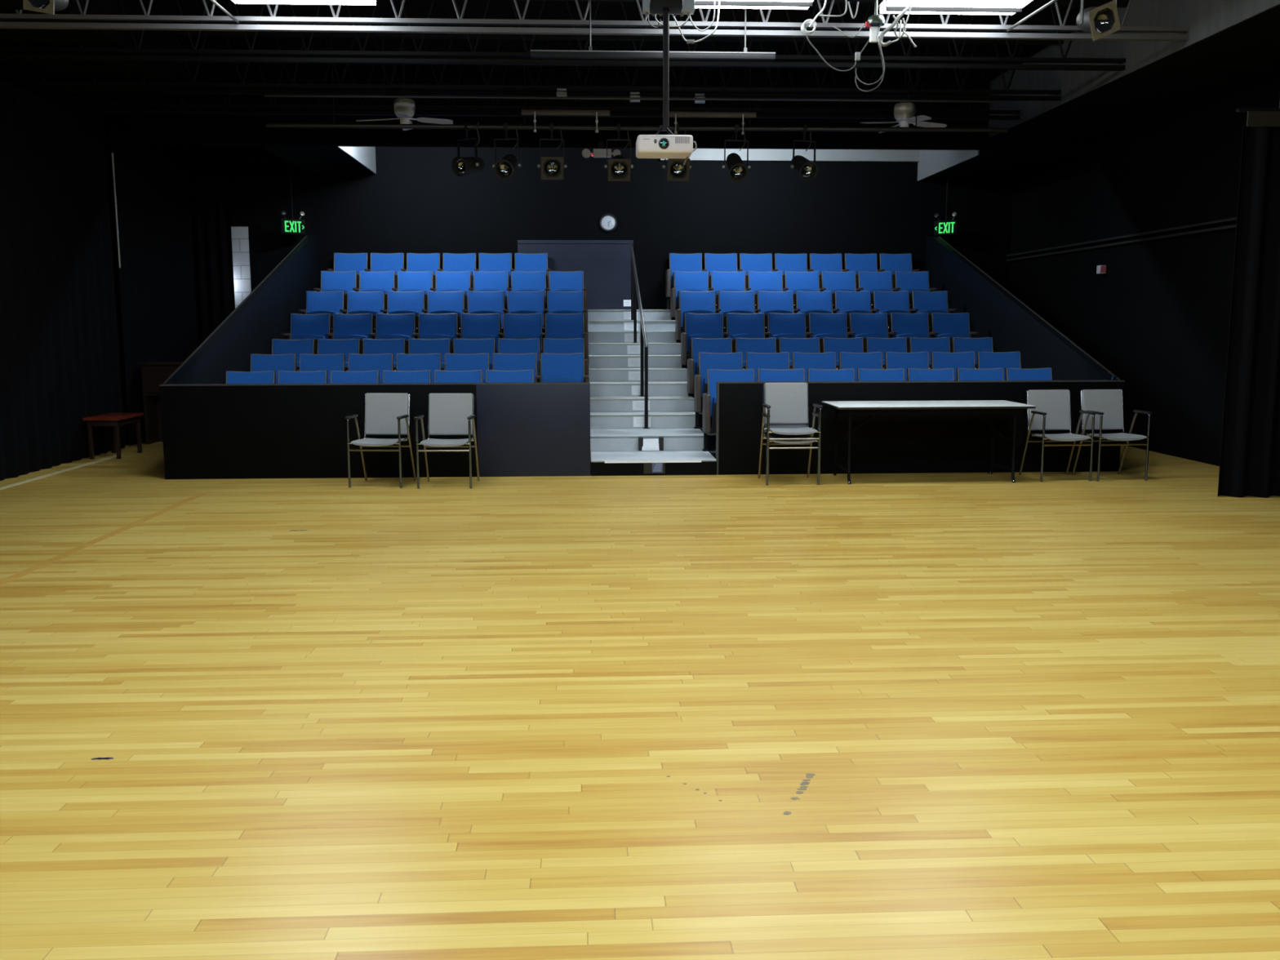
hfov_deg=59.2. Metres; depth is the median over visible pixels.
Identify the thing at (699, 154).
trim
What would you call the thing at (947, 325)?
seat
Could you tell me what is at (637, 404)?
print
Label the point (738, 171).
lamp
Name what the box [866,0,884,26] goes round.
hood
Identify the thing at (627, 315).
paper notice
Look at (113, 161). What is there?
metal pole
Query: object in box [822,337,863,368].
seat
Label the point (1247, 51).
ceiling
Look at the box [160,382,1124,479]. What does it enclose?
wall
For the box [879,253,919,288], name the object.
seat
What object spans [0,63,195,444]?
wall
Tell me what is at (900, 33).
power cord
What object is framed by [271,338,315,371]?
seat
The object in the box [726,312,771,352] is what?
seat
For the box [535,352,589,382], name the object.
seat
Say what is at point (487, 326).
seat
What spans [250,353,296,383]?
seat
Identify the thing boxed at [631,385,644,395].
paper notice
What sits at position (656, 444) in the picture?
holder
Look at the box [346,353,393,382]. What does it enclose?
seat
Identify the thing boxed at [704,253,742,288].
seat
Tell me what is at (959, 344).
seat
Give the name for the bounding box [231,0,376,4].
fluorescent light
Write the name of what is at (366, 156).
wall
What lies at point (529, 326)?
seat
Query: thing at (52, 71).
ceiling
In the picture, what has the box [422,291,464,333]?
seat
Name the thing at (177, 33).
truss
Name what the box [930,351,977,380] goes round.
seat
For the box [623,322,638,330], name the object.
paper notice
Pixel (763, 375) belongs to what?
seat
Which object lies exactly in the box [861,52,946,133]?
ceiling fan
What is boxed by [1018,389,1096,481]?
armchair
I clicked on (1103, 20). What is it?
lamp
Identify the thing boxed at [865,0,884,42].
hub
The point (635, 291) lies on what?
handrail
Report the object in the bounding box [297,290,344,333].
seat
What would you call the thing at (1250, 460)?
stage curtain
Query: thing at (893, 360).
seat
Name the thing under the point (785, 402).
armchair
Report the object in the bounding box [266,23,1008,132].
pipe
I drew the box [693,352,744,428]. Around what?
seat
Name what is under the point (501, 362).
seat
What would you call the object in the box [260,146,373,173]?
ceiling
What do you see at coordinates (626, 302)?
paper notice
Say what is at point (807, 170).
lamp
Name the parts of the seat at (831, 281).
backrest, seat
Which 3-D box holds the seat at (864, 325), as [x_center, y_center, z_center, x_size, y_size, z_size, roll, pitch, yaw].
[3.043,-1.758,14.801,0.546,0.868,0.402,-1,7,-3]
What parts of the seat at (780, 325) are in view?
backrest, seat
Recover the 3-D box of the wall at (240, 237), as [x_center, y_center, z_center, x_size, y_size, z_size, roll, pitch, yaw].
[-6.309,-2.361,17.283,0.730,2.980,0.030,0,8,-3]
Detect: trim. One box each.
[0,454,123,489]
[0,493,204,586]
[159,382,590,386]
[163,235,307,384]
[660,148,919,162]
[715,382,719,475]
[719,379,1124,383]
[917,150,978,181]
[938,236,1119,379]
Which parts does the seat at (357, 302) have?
armrest, seat, backrest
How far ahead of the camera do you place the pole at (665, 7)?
8.61 m
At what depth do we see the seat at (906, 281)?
16.59 m
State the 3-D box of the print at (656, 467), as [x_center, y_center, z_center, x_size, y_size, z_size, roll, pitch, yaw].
[0.177,-0.125,11.288,0.091,0.074,0.001,0,8,-3]
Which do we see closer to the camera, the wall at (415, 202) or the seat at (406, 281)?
the seat at (406, 281)
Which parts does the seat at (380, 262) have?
seat, backrest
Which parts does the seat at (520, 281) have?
seat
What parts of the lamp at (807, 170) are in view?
cord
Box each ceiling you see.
[0,0,240,117]
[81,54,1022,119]
[136,0,1088,80]
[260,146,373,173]
[919,150,1090,181]
[988,0,1279,139]
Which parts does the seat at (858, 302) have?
backrest, seat, armrest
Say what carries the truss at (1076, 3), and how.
attached to the ceiling at (441, 9)
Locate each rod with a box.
[209,0,239,22]
[1006,0,1057,31]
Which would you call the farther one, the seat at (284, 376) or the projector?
the seat at (284, 376)
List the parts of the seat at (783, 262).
backrest, seat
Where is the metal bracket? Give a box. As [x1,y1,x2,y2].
[1105,375,1115,380]
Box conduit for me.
[264,12,994,102]
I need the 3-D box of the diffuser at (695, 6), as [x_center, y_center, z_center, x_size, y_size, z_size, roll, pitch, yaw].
[0.833,-3.939,9.290,1.140,0.054,0.185,0,8,-3]
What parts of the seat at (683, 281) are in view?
panel, seat, backrest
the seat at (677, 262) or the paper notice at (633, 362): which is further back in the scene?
the seat at (677, 262)
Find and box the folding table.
[821,400,1035,484]
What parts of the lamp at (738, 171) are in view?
cord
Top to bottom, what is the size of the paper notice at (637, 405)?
0.118 m
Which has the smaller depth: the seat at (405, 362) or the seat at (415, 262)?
the seat at (405, 362)
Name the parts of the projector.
cord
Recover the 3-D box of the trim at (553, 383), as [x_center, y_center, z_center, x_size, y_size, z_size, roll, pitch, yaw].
[-2.584,-0.945,11.105,4.181,0.012,0.106,0,8,-3]
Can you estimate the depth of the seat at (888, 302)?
15.72 m
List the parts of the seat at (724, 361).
panel, seat, backrest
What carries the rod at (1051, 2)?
attached to the truss at (19, 15)
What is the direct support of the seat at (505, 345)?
on the floor at (712, 436)
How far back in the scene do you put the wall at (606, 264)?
17.42 m
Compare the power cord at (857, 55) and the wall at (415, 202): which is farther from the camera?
the wall at (415, 202)
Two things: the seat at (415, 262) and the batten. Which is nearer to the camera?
the batten
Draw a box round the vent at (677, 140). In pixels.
[675,137,688,143]
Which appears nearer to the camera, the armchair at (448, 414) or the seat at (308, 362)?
the armchair at (448, 414)
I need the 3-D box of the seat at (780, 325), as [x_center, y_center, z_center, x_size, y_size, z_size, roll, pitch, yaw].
[1.955,-1.748,14.749,0.546,0.868,0.402,0,8,-3]
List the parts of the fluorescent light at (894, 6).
power cord, power cord, power cord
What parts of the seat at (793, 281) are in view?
backrest, seat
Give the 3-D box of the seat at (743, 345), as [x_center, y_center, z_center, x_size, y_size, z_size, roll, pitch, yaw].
[1.458,-1.309,13.853,0.546,0.868,0.402,-1,8,-3]
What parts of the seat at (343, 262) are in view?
seat, backrest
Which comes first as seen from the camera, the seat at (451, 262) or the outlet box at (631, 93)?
the outlet box at (631, 93)
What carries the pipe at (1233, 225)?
attached to the wall at (1157, 318)
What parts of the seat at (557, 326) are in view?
seat, backrest, panel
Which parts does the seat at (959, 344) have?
backrest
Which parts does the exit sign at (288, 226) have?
stem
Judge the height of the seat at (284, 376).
0.868 m
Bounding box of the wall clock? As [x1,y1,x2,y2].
[599,213,617,231]
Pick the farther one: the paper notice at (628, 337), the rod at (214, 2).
the paper notice at (628, 337)
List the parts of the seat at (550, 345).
backrest, panel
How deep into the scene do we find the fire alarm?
14.49 m
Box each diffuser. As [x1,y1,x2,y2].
[694,0,813,1]
[694,5,808,8]
[886,0,1032,8]
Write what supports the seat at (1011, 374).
on the floor at (712, 436)
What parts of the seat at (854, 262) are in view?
backrest, seat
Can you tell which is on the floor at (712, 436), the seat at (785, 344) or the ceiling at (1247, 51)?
the seat at (785, 344)
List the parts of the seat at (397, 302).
seat, backrest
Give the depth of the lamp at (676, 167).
12.02 m
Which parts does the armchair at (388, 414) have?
leg, armrest, leg, frame, seat, backrest, leg, armrest, frame, leg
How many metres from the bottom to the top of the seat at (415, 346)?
0.868 m
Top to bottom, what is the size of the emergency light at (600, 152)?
0.209 m
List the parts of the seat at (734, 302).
backrest, seat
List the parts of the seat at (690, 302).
panel, backrest, seat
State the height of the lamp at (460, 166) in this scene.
0.561 m
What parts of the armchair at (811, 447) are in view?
leg, frame, armrest, leg, backrest, seat, leg, armrest, leg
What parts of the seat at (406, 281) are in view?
seat, backrest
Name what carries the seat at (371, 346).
on the floor at (712, 436)
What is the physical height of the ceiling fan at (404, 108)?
0.860 m
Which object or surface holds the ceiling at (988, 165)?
attached to the ceiling at (441, 9)
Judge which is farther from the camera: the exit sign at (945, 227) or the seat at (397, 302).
the exit sign at (945, 227)
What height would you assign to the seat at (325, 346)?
0.868 m
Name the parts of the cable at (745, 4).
power cord, power cord, frame, power cord, power cord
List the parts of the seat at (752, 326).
backrest, seat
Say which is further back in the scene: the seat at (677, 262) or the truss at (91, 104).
the seat at (677, 262)
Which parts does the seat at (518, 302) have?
seat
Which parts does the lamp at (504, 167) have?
cord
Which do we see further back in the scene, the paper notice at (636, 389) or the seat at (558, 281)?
the seat at (558, 281)
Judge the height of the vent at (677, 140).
0.048 m
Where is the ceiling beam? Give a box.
[119,74,1094,151]
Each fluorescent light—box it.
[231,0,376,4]
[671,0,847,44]
[877,0,1032,47]
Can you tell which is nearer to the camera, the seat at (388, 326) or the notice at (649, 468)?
the notice at (649, 468)
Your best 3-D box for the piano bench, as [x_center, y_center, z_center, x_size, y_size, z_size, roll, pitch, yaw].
[-6.081,-0.515,13.066,0.400,0.475,0.720,0,8,-3]
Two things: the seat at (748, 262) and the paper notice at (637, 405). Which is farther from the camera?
the seat at (748, 262)
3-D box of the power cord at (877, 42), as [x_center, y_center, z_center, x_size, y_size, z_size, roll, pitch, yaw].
[1.904,-3.429,9.346,0.243,0.410,0.011,0,8,-3]
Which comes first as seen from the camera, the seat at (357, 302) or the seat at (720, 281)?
the seat at (357, 302)
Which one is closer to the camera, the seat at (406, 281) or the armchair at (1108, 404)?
the armchair at (1108, 404)
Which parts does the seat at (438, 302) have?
seat, backrest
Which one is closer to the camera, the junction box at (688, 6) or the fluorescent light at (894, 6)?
the junction box at (688, 6)
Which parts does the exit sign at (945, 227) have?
stem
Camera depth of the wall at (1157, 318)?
13.30 m
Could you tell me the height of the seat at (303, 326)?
0.868 m
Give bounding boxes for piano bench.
[83,412,143,459]
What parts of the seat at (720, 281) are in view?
backrest, seat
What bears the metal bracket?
on the trim at (1114, 380)
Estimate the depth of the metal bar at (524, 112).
11.94 m
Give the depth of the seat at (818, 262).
17.42 m
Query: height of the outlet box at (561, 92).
0.095 m
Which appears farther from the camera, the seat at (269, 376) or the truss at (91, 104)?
the truss at (91, 104)
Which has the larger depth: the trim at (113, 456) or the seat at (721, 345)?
the seat at (721, 345)
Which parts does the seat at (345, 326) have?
armrest, seat, backrest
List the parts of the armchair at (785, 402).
leg, frame, armrest, leg, backrest, seat, frame, leg, armrest, leg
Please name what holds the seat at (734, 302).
on the floor at (712, 436)
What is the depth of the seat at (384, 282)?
16.23 m
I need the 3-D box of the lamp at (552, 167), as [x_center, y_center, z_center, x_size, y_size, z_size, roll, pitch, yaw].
[-0.936,-3.490,12.023,0.322,0.589,0.368,-1,8,-5]
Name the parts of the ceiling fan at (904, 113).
blade, blade, motor, blade, blade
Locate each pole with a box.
[106,152,120,267]
[649,0,682,125]
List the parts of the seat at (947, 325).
backrest, seat, armrest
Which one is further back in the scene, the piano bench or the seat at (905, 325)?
the seat at (905, 325)
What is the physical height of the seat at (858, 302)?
0.868 m
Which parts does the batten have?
rail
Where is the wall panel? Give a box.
[475,383,590,476]
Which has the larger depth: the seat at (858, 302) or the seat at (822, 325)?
the seat at (858, 302)
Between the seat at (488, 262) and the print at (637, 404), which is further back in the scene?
the seat at (488, 262)
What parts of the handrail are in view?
post, post, rail, post, post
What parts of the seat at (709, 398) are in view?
panel, seat, backrest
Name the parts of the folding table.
leg, leg, leg, leg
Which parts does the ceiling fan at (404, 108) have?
blade, blade, motor, blade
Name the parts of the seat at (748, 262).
backrest, seat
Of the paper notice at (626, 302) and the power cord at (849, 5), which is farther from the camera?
the paper notice at (626, 302)
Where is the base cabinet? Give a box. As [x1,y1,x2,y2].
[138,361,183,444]
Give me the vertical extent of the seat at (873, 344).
0.868 m
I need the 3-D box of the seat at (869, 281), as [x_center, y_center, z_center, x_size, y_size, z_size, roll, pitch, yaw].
[3.495,-2.629,16.542,0.546,0.868,0.402,0,7,-3]
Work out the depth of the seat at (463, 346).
13.72 m
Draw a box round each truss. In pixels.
[0,0,1128,71]
[0,0,1190,41]
[32,30,1063,101]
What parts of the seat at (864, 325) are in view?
backrest, seat, armrest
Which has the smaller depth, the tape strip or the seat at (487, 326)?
the tape strip
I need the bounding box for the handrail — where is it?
[630,246,649,428]
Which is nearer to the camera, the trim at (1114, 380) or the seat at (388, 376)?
the trim at (1114, 380)
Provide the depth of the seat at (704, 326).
14.72 m
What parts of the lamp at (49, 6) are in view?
gel frame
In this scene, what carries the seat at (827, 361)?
on the floor at (712, 436)
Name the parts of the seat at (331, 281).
seat, backrest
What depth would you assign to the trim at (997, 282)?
13.59 m
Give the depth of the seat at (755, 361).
13.01 m
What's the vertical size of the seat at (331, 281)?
0.868 m
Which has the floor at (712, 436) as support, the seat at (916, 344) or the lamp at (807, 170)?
the seat at (916, 344)
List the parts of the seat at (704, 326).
panel, backrest, seat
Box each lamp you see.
[22,0,68,14]
[451,121,484,176]
[492,123,521,179]
[537,123,567,179]
[604,124,634,181]
[662,124,691,181]
[721,124,751,182]
[790,124,817,181]
[1075,0,1120,40]
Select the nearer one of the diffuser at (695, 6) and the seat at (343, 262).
the diffuser at (695, 6)
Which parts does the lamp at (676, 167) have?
gel frame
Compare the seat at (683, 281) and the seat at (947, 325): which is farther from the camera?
the seat at (683, 281)
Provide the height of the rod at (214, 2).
0.031 m
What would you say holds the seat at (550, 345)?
on the floor at (712, 436)
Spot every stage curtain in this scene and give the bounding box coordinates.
[0,80,124,479]
[184,151,235,346]
[1217,98,1279,497]
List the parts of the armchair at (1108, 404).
leg, frame, armrest, leg, backrest, seat, frame, leg, armrest, leg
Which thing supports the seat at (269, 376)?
on the floor at (712, 436)
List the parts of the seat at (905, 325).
backrest, seat, armrest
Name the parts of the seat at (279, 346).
backrest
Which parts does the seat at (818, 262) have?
backrest, seat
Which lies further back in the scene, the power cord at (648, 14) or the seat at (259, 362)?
the seat at (259, 362)
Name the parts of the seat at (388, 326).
armrest, seat, backrest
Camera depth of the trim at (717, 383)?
11.29 m
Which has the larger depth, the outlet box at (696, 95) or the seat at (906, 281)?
the seat at (906, 281)
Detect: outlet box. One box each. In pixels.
[556,88,567,97]
[629,92,639,102]
[694,93,705,103]
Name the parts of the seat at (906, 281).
backrest, seat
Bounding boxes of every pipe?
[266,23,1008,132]
[1005,224,1235,262]
[1006,217,1236,257]
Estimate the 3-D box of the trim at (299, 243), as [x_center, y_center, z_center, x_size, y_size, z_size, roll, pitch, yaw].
[-4.820,-2.297,13.943,0.015,1.900,6.105,0,8,-3]
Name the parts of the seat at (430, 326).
seat, backrest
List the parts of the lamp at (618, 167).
gel frame, cord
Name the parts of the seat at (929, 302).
backrest, seat, armrest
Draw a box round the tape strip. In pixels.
[604,460,701,462]
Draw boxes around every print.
[635,402,644,407]
[653,463,662,471]
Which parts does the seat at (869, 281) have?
backrest, seat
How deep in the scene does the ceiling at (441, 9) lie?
12.58 m
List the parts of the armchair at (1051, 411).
leg, frame, armrest, leg, backrest, seat, frame, leg, armrest, leg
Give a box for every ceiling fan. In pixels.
[355,47,453,130]
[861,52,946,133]
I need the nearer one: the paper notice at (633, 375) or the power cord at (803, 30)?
the power cord at (803, 30)
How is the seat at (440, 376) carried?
on the floor at (712, 436)
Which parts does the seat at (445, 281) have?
seat, backrest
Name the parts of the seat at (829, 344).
backrest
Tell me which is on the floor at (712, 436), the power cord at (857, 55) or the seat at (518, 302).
the seat at (518, 302)
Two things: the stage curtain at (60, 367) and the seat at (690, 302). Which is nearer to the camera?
the stage curtain at (60, 367)
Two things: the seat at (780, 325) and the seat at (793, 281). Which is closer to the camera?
the seat at (780, 325)
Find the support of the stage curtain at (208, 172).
hanging from the wall at (15, 77)
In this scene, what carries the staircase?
on the floor at (927, 716)
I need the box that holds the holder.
[638,436,663,450]
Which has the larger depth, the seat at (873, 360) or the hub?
the seat at (873, 360)
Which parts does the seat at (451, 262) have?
backrest, seat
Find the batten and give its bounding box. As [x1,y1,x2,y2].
[530,0,775,60]
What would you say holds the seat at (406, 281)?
on the floor at (712, 436)
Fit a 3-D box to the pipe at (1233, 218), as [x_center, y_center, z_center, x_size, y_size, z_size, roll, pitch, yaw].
[5.998,-2.972,13.713,0.066,0.032,8.150,0,8,-3]
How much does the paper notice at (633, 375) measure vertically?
0.118 m
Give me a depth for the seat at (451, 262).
17.14 m
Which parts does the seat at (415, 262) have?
seat, backrest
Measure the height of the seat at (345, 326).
0.868 m
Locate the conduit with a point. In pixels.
(265, 95)
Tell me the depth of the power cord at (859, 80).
9.33 m
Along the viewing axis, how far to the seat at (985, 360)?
13.15 m
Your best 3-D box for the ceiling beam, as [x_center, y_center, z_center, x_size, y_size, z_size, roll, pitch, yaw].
[-0.290,-4.716,14.496,12.520,0.855,0.100,0,8,-3]
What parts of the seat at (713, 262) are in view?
seat, backrest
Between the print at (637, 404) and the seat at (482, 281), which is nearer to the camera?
the print at (637, 404)
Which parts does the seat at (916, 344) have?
backrest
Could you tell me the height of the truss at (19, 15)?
0.665 m
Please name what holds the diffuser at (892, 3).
attached to the fluorescent light at (894, 6)
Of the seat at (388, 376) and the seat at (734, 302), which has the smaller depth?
the seat at (388, 376)
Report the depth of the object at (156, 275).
14.88 m
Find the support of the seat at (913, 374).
on the floor at (712, 436)
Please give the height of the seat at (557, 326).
0.868 m
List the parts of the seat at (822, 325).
backrest, seat, armrest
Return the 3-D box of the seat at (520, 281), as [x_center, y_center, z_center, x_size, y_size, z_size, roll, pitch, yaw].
[-1.632,-2.584,16.290,0.546,0.868,0.402,0,8,-3]
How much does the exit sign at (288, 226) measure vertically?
0.900 m
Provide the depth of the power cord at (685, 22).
8.87 m
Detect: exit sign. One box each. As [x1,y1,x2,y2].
[280,172,305,235]
[933,178,957,235]
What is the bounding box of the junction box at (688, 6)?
[642,0,694,16]
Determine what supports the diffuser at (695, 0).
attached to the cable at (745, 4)
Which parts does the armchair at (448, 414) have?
leg, armrest, leg, frame, seat, backrest, leg, armrest, frame, leg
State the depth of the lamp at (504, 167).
11.96 m
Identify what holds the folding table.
on the floor at (927, 716)
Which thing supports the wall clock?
attached to the wall at (415, 202)
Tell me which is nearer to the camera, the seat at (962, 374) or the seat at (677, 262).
the seat at (962, 374)
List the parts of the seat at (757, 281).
backrest, seat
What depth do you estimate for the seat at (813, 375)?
12.15 m
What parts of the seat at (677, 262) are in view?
panel, seat, backrest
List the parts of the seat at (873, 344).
backrest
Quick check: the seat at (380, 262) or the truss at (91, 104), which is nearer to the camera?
the truss at (91, 104)
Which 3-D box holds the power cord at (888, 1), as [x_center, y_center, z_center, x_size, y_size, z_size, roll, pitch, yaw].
[1.797,-3.750,9.175,0.456,0.288,0.010,0,8,-3]
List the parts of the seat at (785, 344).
backrest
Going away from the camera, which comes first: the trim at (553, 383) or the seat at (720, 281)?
the trim at (553, 383)
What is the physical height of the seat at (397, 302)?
0.868 m
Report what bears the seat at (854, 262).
on the floor at (712, 436)
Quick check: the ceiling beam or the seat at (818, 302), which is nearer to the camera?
the ceiling beam
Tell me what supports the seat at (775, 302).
on the floor at (712, 436)
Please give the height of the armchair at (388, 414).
0.857 m
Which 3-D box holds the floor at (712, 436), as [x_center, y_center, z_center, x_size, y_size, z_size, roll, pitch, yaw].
[-0.045,-1.349,14.490,9.390,1.716,6.455,0,8,-3]
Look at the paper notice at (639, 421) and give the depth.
13.06 m
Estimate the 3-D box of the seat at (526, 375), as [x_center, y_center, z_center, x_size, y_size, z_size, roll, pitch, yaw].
[-1.373,-0.727,11.950,0.604,0.868,0.402,-1,8,-3]
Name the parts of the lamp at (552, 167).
gel frame, cord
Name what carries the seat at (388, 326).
on the floor at (712, 436)
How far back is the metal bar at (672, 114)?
12.02 m
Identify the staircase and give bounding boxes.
[587,309,716,475]
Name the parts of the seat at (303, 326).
armrest, seat, backrest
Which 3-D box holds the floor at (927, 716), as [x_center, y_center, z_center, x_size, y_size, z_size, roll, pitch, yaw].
[0.057,0.427,8.324,13.120,0.121,19.550,0,8,-3]
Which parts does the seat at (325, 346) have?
backrest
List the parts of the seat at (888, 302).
backrest, seat, armrest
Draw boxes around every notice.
[623,299,631,306]
[623,311,637,319]
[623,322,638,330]
[624,333,639,342]
[626,345,640,354]
[627,357,640,367]
[628,371,644,380]
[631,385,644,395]
[632,400,649,410]
[633,416,650,426]
[643,462,665,473]
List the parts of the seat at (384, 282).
seat, backrest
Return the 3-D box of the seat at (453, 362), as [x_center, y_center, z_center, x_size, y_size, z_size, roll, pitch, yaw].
[-1.993,-1.001,12.803,0.546,0.868,0.402,0,7,-2]
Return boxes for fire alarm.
[1096,265,1106,273]
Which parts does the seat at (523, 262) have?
seat, backrest, panel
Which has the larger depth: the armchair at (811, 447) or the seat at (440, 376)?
the seat at (440, 376)
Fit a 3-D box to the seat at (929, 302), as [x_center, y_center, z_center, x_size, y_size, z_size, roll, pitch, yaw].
[4.085,-2.200,15.712,0.546,0.868,0.402,-1,8,-3]
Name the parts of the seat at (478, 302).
seat, backrest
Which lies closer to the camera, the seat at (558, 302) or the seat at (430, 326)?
the seat at (430, 326)
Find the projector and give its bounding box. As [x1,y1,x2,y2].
[635,124,697,164]
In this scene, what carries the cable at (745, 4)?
hanging from the ceiling at (441, 9)
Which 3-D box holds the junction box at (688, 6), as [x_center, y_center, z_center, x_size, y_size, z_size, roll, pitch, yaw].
[0.220,-3.974,8.704,0.400,0.745,0.126,0,8,-3]
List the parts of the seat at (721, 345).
panel, seat, backrest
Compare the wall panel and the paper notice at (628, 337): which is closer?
the wall panel
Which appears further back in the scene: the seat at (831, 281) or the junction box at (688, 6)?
the seat at (831, 281)
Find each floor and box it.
[0,441,1279,959]
[288,311,715,458]
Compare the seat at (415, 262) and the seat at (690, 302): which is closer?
the seat at (690, 302)
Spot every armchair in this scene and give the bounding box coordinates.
[345,392,416,488]
[413,393,479,488]
[758,382,822,476]
[758,392,822,485]
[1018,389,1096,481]
[1071,389,1151,481]
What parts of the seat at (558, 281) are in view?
seat, backrest, panel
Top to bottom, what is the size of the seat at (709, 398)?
0.868 m
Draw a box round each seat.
[226,370,275,383]
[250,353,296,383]
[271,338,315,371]
[278,370,327,383]
[281,313,330,354]
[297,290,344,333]
[297,353,345,383]
[313,271,356,309]
[317,338,359,371]
[324,313,373,354]
[327,253,368,288]
[330,370,379,383]
[339,291,384,333]
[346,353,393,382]
[352,271,395,309]
[363,338,404,370]
[364,253,404,288]
[368,313,415,353]
[380,290,424,333]
[382,369,431,382]
[391,271,432,309]
[394,353,441,382]
[400,253,439,288]
[408,338,450,370]
[411,313,457,353]
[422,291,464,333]
[430,271,471,309]
[434,369,482,382]
[437,253,475,288]
[441,353,488,382]
[453,338,494,369]
[455,313,500,353]
[462,290,504,333]
[468,271,508,309]
[474,253,511,287]
[486,369,533,382]
[493,352,537,382]
[497,313,542,352]
[498,337,539,375]
[502,290,544,328]
[506,271,546,306]
[511,253,551,291]
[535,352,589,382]
[538,337,588,382]
[541,313,587,359]
[543,291,588,354]
[545,271,586,331]
[666,253,706,309]
[670,271,713,319]
[675,290,720,342]
[680,312,728,368]
[687,337,732,396]
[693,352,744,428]
[702,368,754,451]
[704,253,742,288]
[711,271,751,309]
[718,290,760,332]
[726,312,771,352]
[735,337,776,368]
[739,253,777,288]
[745,351,791,381]
[747,271,788,309]
[756,290,799,332]
[757,368,804,381]
[767,312,813,352]
[774,253,813,288]
[778,337,819,368]
[784,271,826,309]
[791,351,838,381]
[795,290,839,332]
[807,368,854,381]
[808,253,848,288]
[808,312,855,352]
[821,271,863,309]
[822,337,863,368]
[834,290,879,332]
[838,351,884,381]
[844,253,884,288]
[848,312,896,352]
[857,271,900,309]
[857,368,904,381]
[866,337,906,368]
[872,290,918,332]
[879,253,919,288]
[884,351,930,381]
[889,312,937,352]
[894,271,937,309]
[906,368,954,381]
[908,337,950,368]
[911,290,957,332]
[930,312,979,352]
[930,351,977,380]
[951,337,993,368]
[955,368,1003,380]
[976,351,1021,380]
[1004,367,1052,380]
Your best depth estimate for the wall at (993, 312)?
14.48 m
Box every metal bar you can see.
[521,109,609,133]
[662,111,755,134]
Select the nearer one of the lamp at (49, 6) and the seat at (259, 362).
the lamp at (49, 6)
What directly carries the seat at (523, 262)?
on the floor at (712, 436)
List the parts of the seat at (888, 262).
backrest, seat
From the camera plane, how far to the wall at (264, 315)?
14.03 m
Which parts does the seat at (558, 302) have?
seat, backrest, panel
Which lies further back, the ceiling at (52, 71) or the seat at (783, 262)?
the seat at (783, 262)
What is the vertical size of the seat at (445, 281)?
0.868 m
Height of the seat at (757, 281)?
0.868 m
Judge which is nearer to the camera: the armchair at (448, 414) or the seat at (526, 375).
the armchair at (448, 414)
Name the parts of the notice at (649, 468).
plate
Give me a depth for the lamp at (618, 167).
12.00 m
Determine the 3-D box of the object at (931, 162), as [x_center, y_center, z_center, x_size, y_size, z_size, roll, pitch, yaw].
[4.385,-4.916,16.118,0.020,0.920,2.700,0,8,-3]
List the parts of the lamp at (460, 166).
cord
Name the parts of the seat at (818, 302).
backrest, seat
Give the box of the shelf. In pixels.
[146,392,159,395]
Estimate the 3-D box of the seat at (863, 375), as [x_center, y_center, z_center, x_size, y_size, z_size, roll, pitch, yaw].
[2.636,-0.760,12.145,0.546,0.868,0.402,0,8,-2]
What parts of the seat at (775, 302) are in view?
backrest, seat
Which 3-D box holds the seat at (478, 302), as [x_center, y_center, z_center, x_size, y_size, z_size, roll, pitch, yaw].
[-2.130,-2.145,15.405,0.546,0.868,0.402,0,9,-3]
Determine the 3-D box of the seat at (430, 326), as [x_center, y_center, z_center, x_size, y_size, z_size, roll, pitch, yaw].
[-2.627,-1.706,14.511,0.546,0.868,0.402,0,8,-3]
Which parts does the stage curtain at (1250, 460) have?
rod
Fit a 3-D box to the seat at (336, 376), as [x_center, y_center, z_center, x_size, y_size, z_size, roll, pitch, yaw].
[-3.034,-0.712,11.866,0.546,0.868,0.402,0,7,-3]
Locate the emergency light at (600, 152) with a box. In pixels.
[582,141,620,158]
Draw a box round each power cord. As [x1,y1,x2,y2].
[647,13,661,27]
[654,14,689,26]
[800,19,817,35]
[804,23,869,71]
[832,0,888,37]
[847,1,858,18]
[854,42,884,92]
[854,44,884,84]
[876,19,901,43]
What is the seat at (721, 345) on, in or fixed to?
on the floor at (712, 436)
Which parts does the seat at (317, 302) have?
armrest, seat, backrest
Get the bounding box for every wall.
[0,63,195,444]
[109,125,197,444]
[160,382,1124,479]
[164,235,320,384]
[195,145,1013,309]
[231,226,251,308]
[337,146,376,173]
[517,240,633,309]
[924,235,1117,380]
[1008,72,1279,466]

